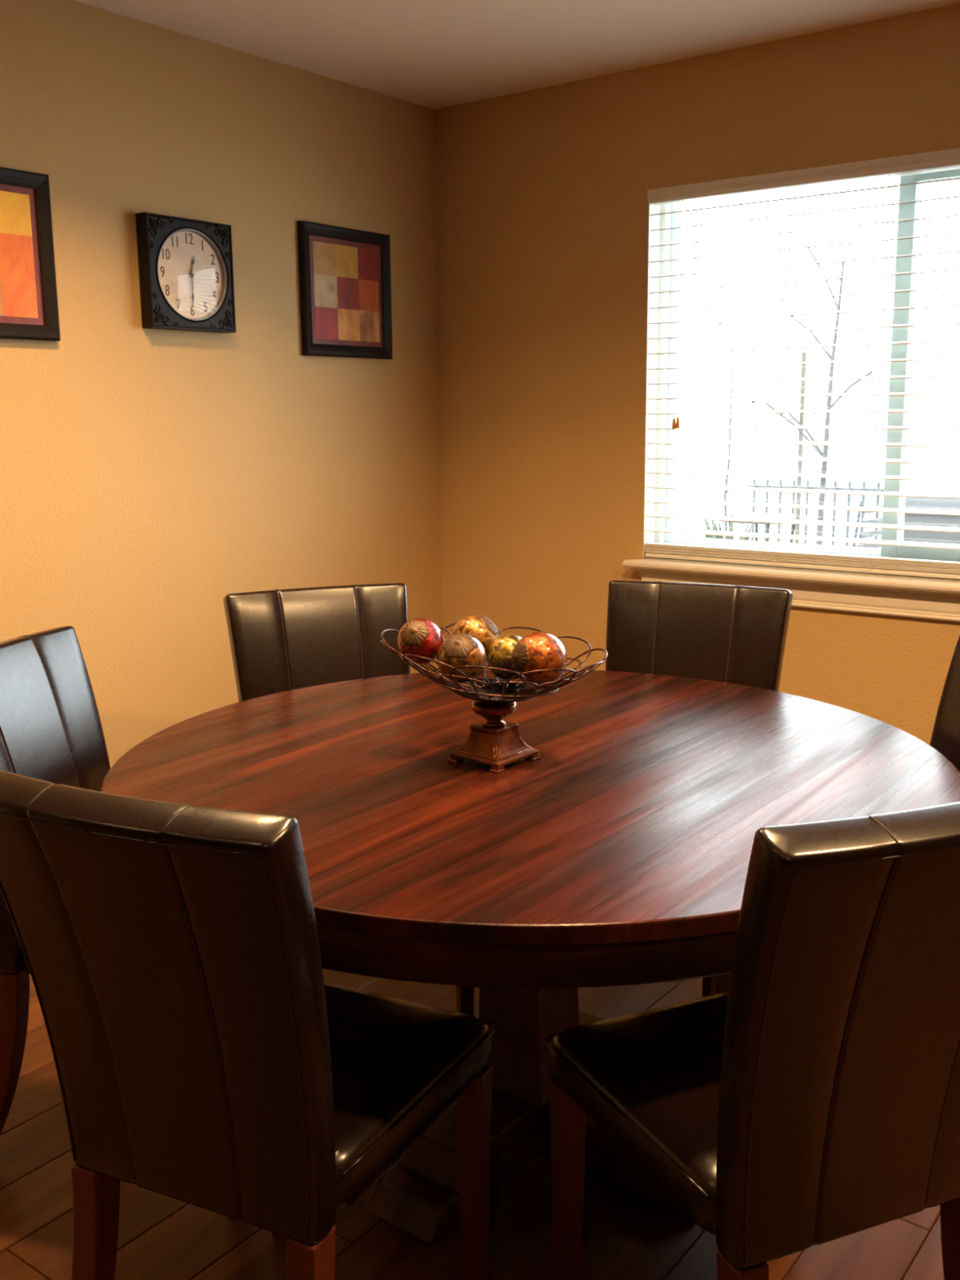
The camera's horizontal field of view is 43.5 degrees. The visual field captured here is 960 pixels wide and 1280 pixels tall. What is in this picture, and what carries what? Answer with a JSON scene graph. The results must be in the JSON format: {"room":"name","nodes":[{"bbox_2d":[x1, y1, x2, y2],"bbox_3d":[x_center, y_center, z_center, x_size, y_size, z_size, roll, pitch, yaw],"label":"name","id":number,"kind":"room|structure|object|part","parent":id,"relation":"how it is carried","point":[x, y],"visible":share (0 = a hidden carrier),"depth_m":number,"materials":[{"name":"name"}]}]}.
{"room":"dining room","nodes":[
{"label":"dining room","id":0,"kind":"room"},
{"bbox_2d":[0,0,442,768],"bbox_3d":[-2.729,-0.015,1.240,0.120,2.490,8.400,7,13,36],"label":"wall","id":1,"kind":"structure","parent":0,"point":[149,478],"depth_m":3.55,"materials":[{"name":"beige paint"}]},
{"bbox_2d":[0,166,60,341],"bbox_3d":[-1.234,-0.956,2.960,0.024,0.413,0.420,7,13,36],"label":"wall picture","id":2,"kind":"object","parent":1,"relation":"attached to","point":[28,300],"visible":1,"depth_m":3.06,"materials":[{"name":"black paint"}]},
{"bbox_2d":[0,191,38,318],"bbox_3d":[-1.236,-0.956,2.962,0.001,0.303,0.310,7,13,36],"label":"print","id":3,"kind":"object","parent":2,"relation":"attached to","point":[19,220],"depth_m":3.05},
{"bbox_2d":[135,212,235,333],"bbox_3d":[-0.837,-1.047,3.456,0.050,0.307,0.307,7,13,36],"label":"wall clock","id":4,"kind":"object","parent":1,"relation":"attached to","point":[186,267],"visible":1,"depth_m":3.44,"materials":[{"name":"brown plastic"}]},
{"bbox_2d":[297,220,392,359],"bbox_3d":[-0.438,-1.150,3.995,0.024,0.413,0.420,7,13,36],"label":"wall picture","id":5,"kind":"object","parent":1,"relation":"attached to","point":[344,273],"visible":1,"depth_m":3.98,"materials":[{"name":"black paint"}]},
{"bbox_2d":[312,240,379,342],"bbox_3d":[-0.440,-1.150,3.997,0.001,0.303,0.310,7,13,36],"label":"print","id":6,"kind":"object","parent":5,"relation":"attached to","point":[346,273],"depth_m":3.99},
{"bbox_2d":[0,968,944,1279],"bbox_3d":[-0.427,1.505,-0.216,5.840,0.100,8.670,7,13,36],"label":"floor","id":7,"kind":"structure","parent":0,"point":[628,1234],"depth_m":2.07,"materials":[{"name":"laminate"}]},
{"bbox_2d":[0,626,110,1135],"bbox_3d":[-0.657,0.491,2.286,0.596,0.968,0.456,2,11,13],"label":"dining chair","id":8,"kind":"object","parent":7,"relation":"on","point":[51,730],"visible":0.34,"depth_m":2.29,"materials":[{"name":"brown leather"}]},
{"bbox_3d":[-0.894,0.792,2.220,0.154,0.407,0.042,2,11,13],"label":"leg","id":9,"kind":"part","parent":8,"relation":"part of","materials":[{"name":"brown wood"}]},
{"bbox_3d":[-0.574,0.526,2.274,0.424,0.086,0.430,2,11,13],"label":"seat","id":10,"kind":"part","parent":8,"relation":"part of","materials":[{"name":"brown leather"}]},
{"bbox_3d":[-0.864,0.286,2.295,0.176,0.560,0.456,2,11,13],"label":"backrest","id":11,"kind":"part","parent":8,"relation":"part of","materials":[{"name":"brown leather"}]},
{"bbox_2d":[0,769,495,1279],"bbox_3d":[-0.294,0.606,1.662,0.456,0.968,0.596,5,12,25],"label":"dining chair","id":12,"kind":"object","parent":7,"relation":"on","point":[204,1055],"visible":1,"depth_m":1.44,"materials":[{"name":"brown leather"}]},
{"bbox_3d":[-0.535,0.905,1.603,0.042,0.407,0.154,5,12,25],"label":"leg","id":13,"kind":"part","parent":12,"relation":"part of","materials":[{"name":"brown wood"}]},
{"bbox_3d":[-0.387,0.443,1.439,0.456,0.560,0.176,5,12,25],"label":"backrest","id":14,"kind":"part","parent":12,"relation":"part of","materials":[{"name":"brown leather"}]},
{"bbox_3d":[-0.347,0.823,2.028,0.044,0.407,0.044,5,12,25],"label":"leg","id":15,"kind":"part","parent":12,"relation":"part of","materials":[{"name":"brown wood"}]},
{"bbox_3d":[-0.227,0.929,1.458,0.042,0.407,0.154,5,12,25],"label":"leg","id":16,"kind":"part","parent":12,"relation":"part of","materials":[{"name":"brown wood"}]},
{"bbox_3d":[-0.257,0.623,1.743,0.430,0.086,0.424,5,12,25],"label":"seat","id":17,"kind":"part","parent":12,"relation":"part of","materials":[{"name":"brown leather"}]},
{"bbox_3d":[-0.007,0.850,1.867,0.044,0.407,0.044,5,12,25],"label":"leg","id":18,"kind":"part","parent":12,"relation":"part of","materials":[{"name":"brown wood"}]},
{"bbox_2d":[222,582,474,1015],"bbox_3d":[-0.307,0.386,2.826,0.456,0.968,0.596,-5,11,-21],"label":"dining chair","id":19,"kind":"object","parent":7,"relation":"on","point":[281,640],"visible":0.37,"depth_m":2.93,"materials":[{"name":"brown leather"}]},
{"bbox_3d":[-0.386,0.152,2.981,0.456,0.560,0.176,-5,11,-21],"label":"backrest","id":20,"kind":"part","parent":19,"relation":"part of","materials":[{"name":"brown leather"}]},
{"bbox_3d":[-0.032,0.692,2.704,0.044,0.407,0.044,-5,11,-21],"label":"leg","id":21,"kind":"part","parent":19,"relation":"part of","materials":[{"name":"brown wood"}]},
{"bbox_2d":[100,669,959,1243],"bbox_3d":[0.094,0.585,2.311,1.524,0.760,1.524,7,13,36],"label":"dining table","id":22,"kind":"object","parent":7,"relation":"on","point":[620,855],"visible":0.58,"depth_m":2.04,"materials":[{"name":"brown wood"}]},
{"bbox_2d":[380,622,608,773],"bbox_3d":[0.025,0.104,2.181,0.410,0.236,0.407,-3,11,-12],"label":"footed bowl","id":23,"kind":"object","parent":22,"relation":"on","point":[495,742],"visible":0.84,"depth_m":2.16,"materials":[{"name":"orange metal"}]},
{"bbox_2d":[397,617,443,664],"bbox_3d":[-0.109,0.003,2.185,0.084,0.084,0.086,7,13,36],"label":"decorative ball","id":24,"kind":"object","parent":23,"relation":"in","point":[420,637],"visible":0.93,"depth_m":2.15,"materials":[{"name":"red glass"}]},
{"bbox_2d":[436,633,486,683],"bbox_3d":[-0.033,0.032,2.132,0.088,0.089,0.088,7,13,36],"label":"decorative ball","id":25,"kind":"object","parent":23,"relation":"in","point":[459,649],"visible":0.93,"depth_m":2.10,"materials":[{"name":"brown metal"}]},
{"bbox_2d":[451,614,497,654],"bbox_3d":[-0.010,-0.003,2.252,0.088,0.088,0.088,7,13,36],"label":"decorative ball","id":26,"kind":"object","parent":23,"relation":"in","point":[482,628],"visible":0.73,"depth_m":2.22,"materials":[{"name":"gold metal"}]},
{"bbox_3d":[-0.001,0.187,2.164,0.089,0.041,0.021,9,14,40],"label":"panel moulding","id":27,"kind":"part","parent":23,"relation":"part of","materials":[{"name":"orange metal"}]},
{"bbox_3d":[0.025,0.129,2.184,0.085,0.050,0.085,7,13,36],"label":"stem","id":28,"kind":"part","parent":23,"relation":"part of","materials":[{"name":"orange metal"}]},
{"bbox_3d":[0.025,0.095,2.178,0.164,0.025,0.164,7,13,36],"label":"dish","id":29,"kind":"part","parent":23,"relation":"part of","materials":[{"name":"brown metal"}]},
{"bbox_2d":[486,633,521,679],"bbox_3d":[0.054,0.031,2.217,0.086,0.086,0.086,7,13,36],"label":"decorative ball","id":30,"kind":"object","parent":23,"relation":"on","point":[500,651],"visible":0.62,"depth_m":2.19,"materials":[{"name":"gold metal"}]},
{"bbox_3d":[0.056,0.185,2.167,0.021,0.041,0.089,9,14,40],"label":"panel moulding","id":31,"kind":"part","parent":23,"relation":"part of","materials":[{"name":"orange metal"}]},
{"bbox_2d":[511,631,567,686],"bbox_3d":[0.105,0.034,2.137,0.098,0.098,0.100,7,13,36],"label":"decorative ball","id":32,"kind":"object","parent":23,"relation":"in","point":[536,651],"visible":0.91,"depth_m":2.10,"materials":[{"name":"orange glass"}]},
{"bbox_2d":[604,580,792,997],"bbox_3d":[0.438,0.378,2.831,0.456,0.968,0.596,4,12,25],"label":"dining chair","id":33,"kind":"object","parent":7,"relation":"on","point":[735,634],"visible":0.3,"depth_m":2.94,"materials":[{"name":"brown leather"}]},
{"bbox_3d":[0.525,0.143,2.981,0.456,0.560,0.176,4,12,25],"label":"backrest","id":34,"kind":"part","parent":33,"relation":"part of","materials":[{"name":"brown leather"}]},
{"bbox_3d":[0.501,0.712,2.570,0.044,0.407,0.044,4,12,25],"label":"leg","id":35,"kind":"part","parent":33,"relation":"part of","materials":[{"name":"brown wood"}]},
{"bbox_2d":[546,801,959,1279],"bbox_3d":[0.406,0.609,1.608,0.456,0.968,0.596,-5,12,-22],"label":"dining chair","id":36,"kind":"object","parent":7,"relation":"on","point":[811,1100],"visible":1,"depth_m":1.37,"materials":[{"name":"brown leather"}]},
{"bbox_3d":[0.132,0.856,1.827,0.044,0.407,0.044,-5,12,-22],"label":"leg","id":37,"kind":"part","parent":36,"relation":"part of","materials":[{"name":"brown wood"}]},
{"bbox_3d":[0.373,0.627,1.690,0.430,0.086,0.424,-5,12,-22],"label":"seat","id":38,"kind":"part","parent":36,"relation":"part of","materials":[{"name":"brown leather"}]},
{"bbox_3d":[0.331,0.933,1.407,0.042,0.407,0.154,-5,12,-22],"label":"leg","id":39,"kind":"part","parent":36,"relation":"part of","materials":[{"name":"brown wood"}]},
{"bbox_3d":[0.485,0.446,1.380,0.456,0.560,0.176,-5,12,-22],"label":"backrest","id":40,"kind":"part","parent":36,"relation":"part of","materials":[{"name":"brown leather"}]},
{"bbox_3d":[0.646,0.906,1.536,0.042,0.407,0.154,-5,12,-22],"label":"leg","id":41,"kind":"part","parent":36,"relation":"part of","materials":[{"name":"brown wood"}]},
{"bbox_2d":[711,634,959,995],"bbox_3d":[0.779,0.484,2.252,0.596,0.968,0.456,-2,11,-7],"label":"dining chair","id":42,"kind":"object","parent":7,"relation":"on","point":[945,736],"visible":0.04,"depth_m":2.39,"materials":[{"name":"brown leather"}]},
{"bbox_3d":[0.495,0.734,2.454,0.044,0.407,0.044,-2,11,-7],"label":"leg","id":43,"kind":"part","parent":42,"relation":"part of","materials":[{"name":"brown wood"}]},
{"bbox_3d":[0.985,0.278,2.241,0.176,0.560,0.456,-2,11,-7],"label":"backrest","id":44,"kind":"part","parent":42,"relation":"part of","materials":[{"name":"brown leather"}]},
{"bbox_2d":[73,0,959,109],"bbox_3d":[-0.451,-0.991,-0.687,5.840,0.100,8.670,7,13,36],"label":"ceiling","id":45,"kind":"structure","parent":0,"point":[431,54],"depth_m":3.39,"materials":[{"name":"paint"}]},
{"bbox_2d":[434,3,959,745],"bbox_3d":[2.129,-0.372,2.888,5.840,2.490,0.150,7,13,36],"label":"wall","id":46,"kind":"structure","parent":0,"point":[542,204],"depth_m":4.01,"materials":[{"name":"beige paint"}]},
{"bbox_2d":[622,556,959,622],"bbox_3d":[1.178,-0.137,3.581,1.660,0.114,0.135,7,13,36],"label":"trim","id":47,"kind":"structure","parent":46,"relation":"attached to","point":[927,597],"depth_m":3.63,"materials":[{"name":"white paint"}]},
{"bbox_2d":[643,168,959,561],"bbox_3d":[1.211,-0.778,3.513,1.572,1.173,0.145,7,13,36],"label":"window","id":48,"kind":"structure","parent":46,"relation":"in","point":[914,192],"depth_m":3.85,"materials":[{"name":"white plastic"}]},
{"bbox_3d":[1.234,-0.784,3.542,1.572,1.173,0.070,7,13,36],"label":"frame","id":49,"kind":"part","parent":48,"relation":"part of","materials":[{"name":"white plastic"}]},
{"bbox_2d":[644,147,959,579],"bbox_3d":[1.171,-0.771,3.461,1.568,1.166,0.096,7,13,36],"label":"window blind","id":50,"kind":"object","parent":48,"relation":"attached to","point":[948,159],"visible":1,"depth_m":3.61,"materials":[{"name":"white plastic"}]},
{"bbox_3d":[0.617,-1.038,3.783,0.002,0.674,0.002,7,13,36],"label":"pull cord","id":51,"kind":"part","parent":50,"relation":"part of","materials":[{"name":"white fabric"}]},
{"bbox_3d":[0.628,-1.038,3.775,0.002,0.670,0.002,7,13,36],"label":"pull cord","id":52,"kind":"part","parent":50,"relation":"part of","materials":[{"name":"white fabric"}]},
{"bbox_3d":[0.691,-0.824,3.844,0.041,1.120,0.060,7,13,36],"label":"ladder cord","id":53,"kind":"part","parent":50,"relation":"part of","materials":[{"name":"white fabric"}]},
{"bbox_3d":[0.932,-0.792,3.664,0.041,1.120,0.060,7,13,36],"label":"ladder cord","id":54,"kind":"part","parent":50,"relation":"part of","materials":[{"name":"white fabric"}]},
{"bbox_3d":[1.189,-0.207,3.584,1.560,0.014,0.052,7,13,36],"label":"rail","id":55,"kind":"part","parent":50,"relation":"part of","materials":[{"name":"white plastic"}]},
{"bbox_3d":[1.173,-0.761,3.485,0.041,1.120,0.060,7,13,36],"label":"ladder cord","id":56,"kind":"part","parent":50,"relation":"part of","materials":[{"name":"white fabric"}]},
{"bbox_3d":[1.512,-0.761,3.312,0.760,1.118,0.028,7,13,36],"label":"sash","id":57,"kind":"part","parent":48,"relation":"part of","materials":[{"name":"white plastic"}]},
{"label":"outside","id":58,"kind":"structure","parent":0,"visible":0},
{"bbox_2d":[674,477,884,548],"bbox_3d":[5.743,-1.087,14.016,26.000,0.100,21.849,7,13,36],"label":"ground","id":59,"kind":"structure","parent":58,"point":[701,495],"depth_m":19.48,"materials":[{"name":"white snow"}]},
{"bbox_2d":[699,510,755,540],"bbox_3d":[1.773,-0.521,8.693,0.541,0.836,0.552,7,13,36],"label":"patio chair","id":60,"kind":"object","parent":59,"relation":"on","point":[713,524],"visible":0.06,"depth_m":8.77,"materials":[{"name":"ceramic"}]},
{"bbox_2d":[689,319,789,539],"bbox_3d":[1.714,-1.065,8.086,0.553,2.134,0.595,-2,11,-9],"label":"young tree","id":61,"kind":"object","parent":59,"relation":"on","point":[721,322],"visible":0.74,"depth_m":8.03,"materials":[{"name":"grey plant"}]},
{"bbox_2d":[718,512,808,542],"bbox_3d":[2.181,-0.596,9.351,0.690,0.729,0.690,7,13,36],"label":"patio table","id":62,"kind":"object","parent":59,"relation":"on","point":[760,515],"visible":0.36,"depth_m":9.29,"materials":[{"name":"metal"}]},
{"bbox_3d":[2.192,-0.626,9.589,0.024,0.700,0.101,0,11,3],"label":"leg","id":63,"kind":"part","parent":62,"relation":"part of","materials":[{"name":"metal"}]},
{"bbox_3d":[2.170,-0.537,9.118,0.024,0.700,0.101,0,11,3],"label":"leg","id":64,"kind":"part","parent":62,"relation":"part of","materials":[{"name":"metal"}]},
{"bbox_3d":[2.420,-0.582,9.342,0.104,0.700,0.022,0,11,3],"label":"leg","id":65,"kind":"part","parent":62,"relation":"part of","materials":[{"name":"metal"}]},
{"bbox_2d":[794,351,806,543],"bbox_3d":[2.104,-0.926,7.956,0.025,1.900,0.025,7,13,36],"label":"support stake","id":66,"kind":"object","parent":59,"relation":"on","point":[803,353],"visible":0.56,"depth_m":7.88,"materials":[{"name":"wood"}]},
{"bbox_2d":[747,479,883,548],"bbox_3d":[3.411,-0.795,9.757,2.700,0.950,0.050,7,13,36],"label":"fence","id":67,"kind":"object","parent":59,"relation":"on","point":[766,486],"visible":0.23,"depth_m":10.13,"materials":[{"name":"wood"}]},
{"bbox_3d":[3.413,-1.192,9.690,2.700,0.035,0.030,7,13,36],"label":"rail","id":68,"kind":"part","parent":67,"relation":"part of","materials":[{"name":"wood"}]},
{"bbox_2d":[765,248,888,545],"bbox_3d":[2.152,-1.216,7.669,0.715,2.578,0.871,7,13,36],"label":"young tree","id":69,"kind":"object","parent":59,"relation":"on","point":[826,437],"visible":0.68,"depth_m":7.65,"materials":[{"name":"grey plant"}]},
{"bbox_2d":[852,501,882,548],"bbox_3d":[2.751,-0.628,9.089,0.441,0.882,0.515,-10,14,-42],"label":"patio chair","id":70,"kind":"object","parent":59,"relation":"on","point":[874,533],"visible":0.1,"depth_m":8.80,"materials":[{"name":"metal"}]},
{"bbox_3d":[2.738,-0.573,8.801,0.021,0.882,0.079,-10,14,-42],"label":"leg","id":71,"kind":"part","parent":70,"relation":"part of","materials":[{"name":"metal"}]},
{"bbox_2d":[902,482,959,544],"bbox_3d":[3.063,-0.524,8.090,0.580,1.042,0.512,7,13,36],"label":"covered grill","id":72,"kind":"object","parent":59,"relation":"on","point":[917,503],"visible":0.24,"depth_m":7.88,"materials":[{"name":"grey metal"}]},
{"bbox_3d":[2.912,-0.820,7.835,0.400,0.020,0.020,7,13,36],"label":"handle","id":73,"kind":"part","parent":72,"relation":"part of","materials":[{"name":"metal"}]}
]}

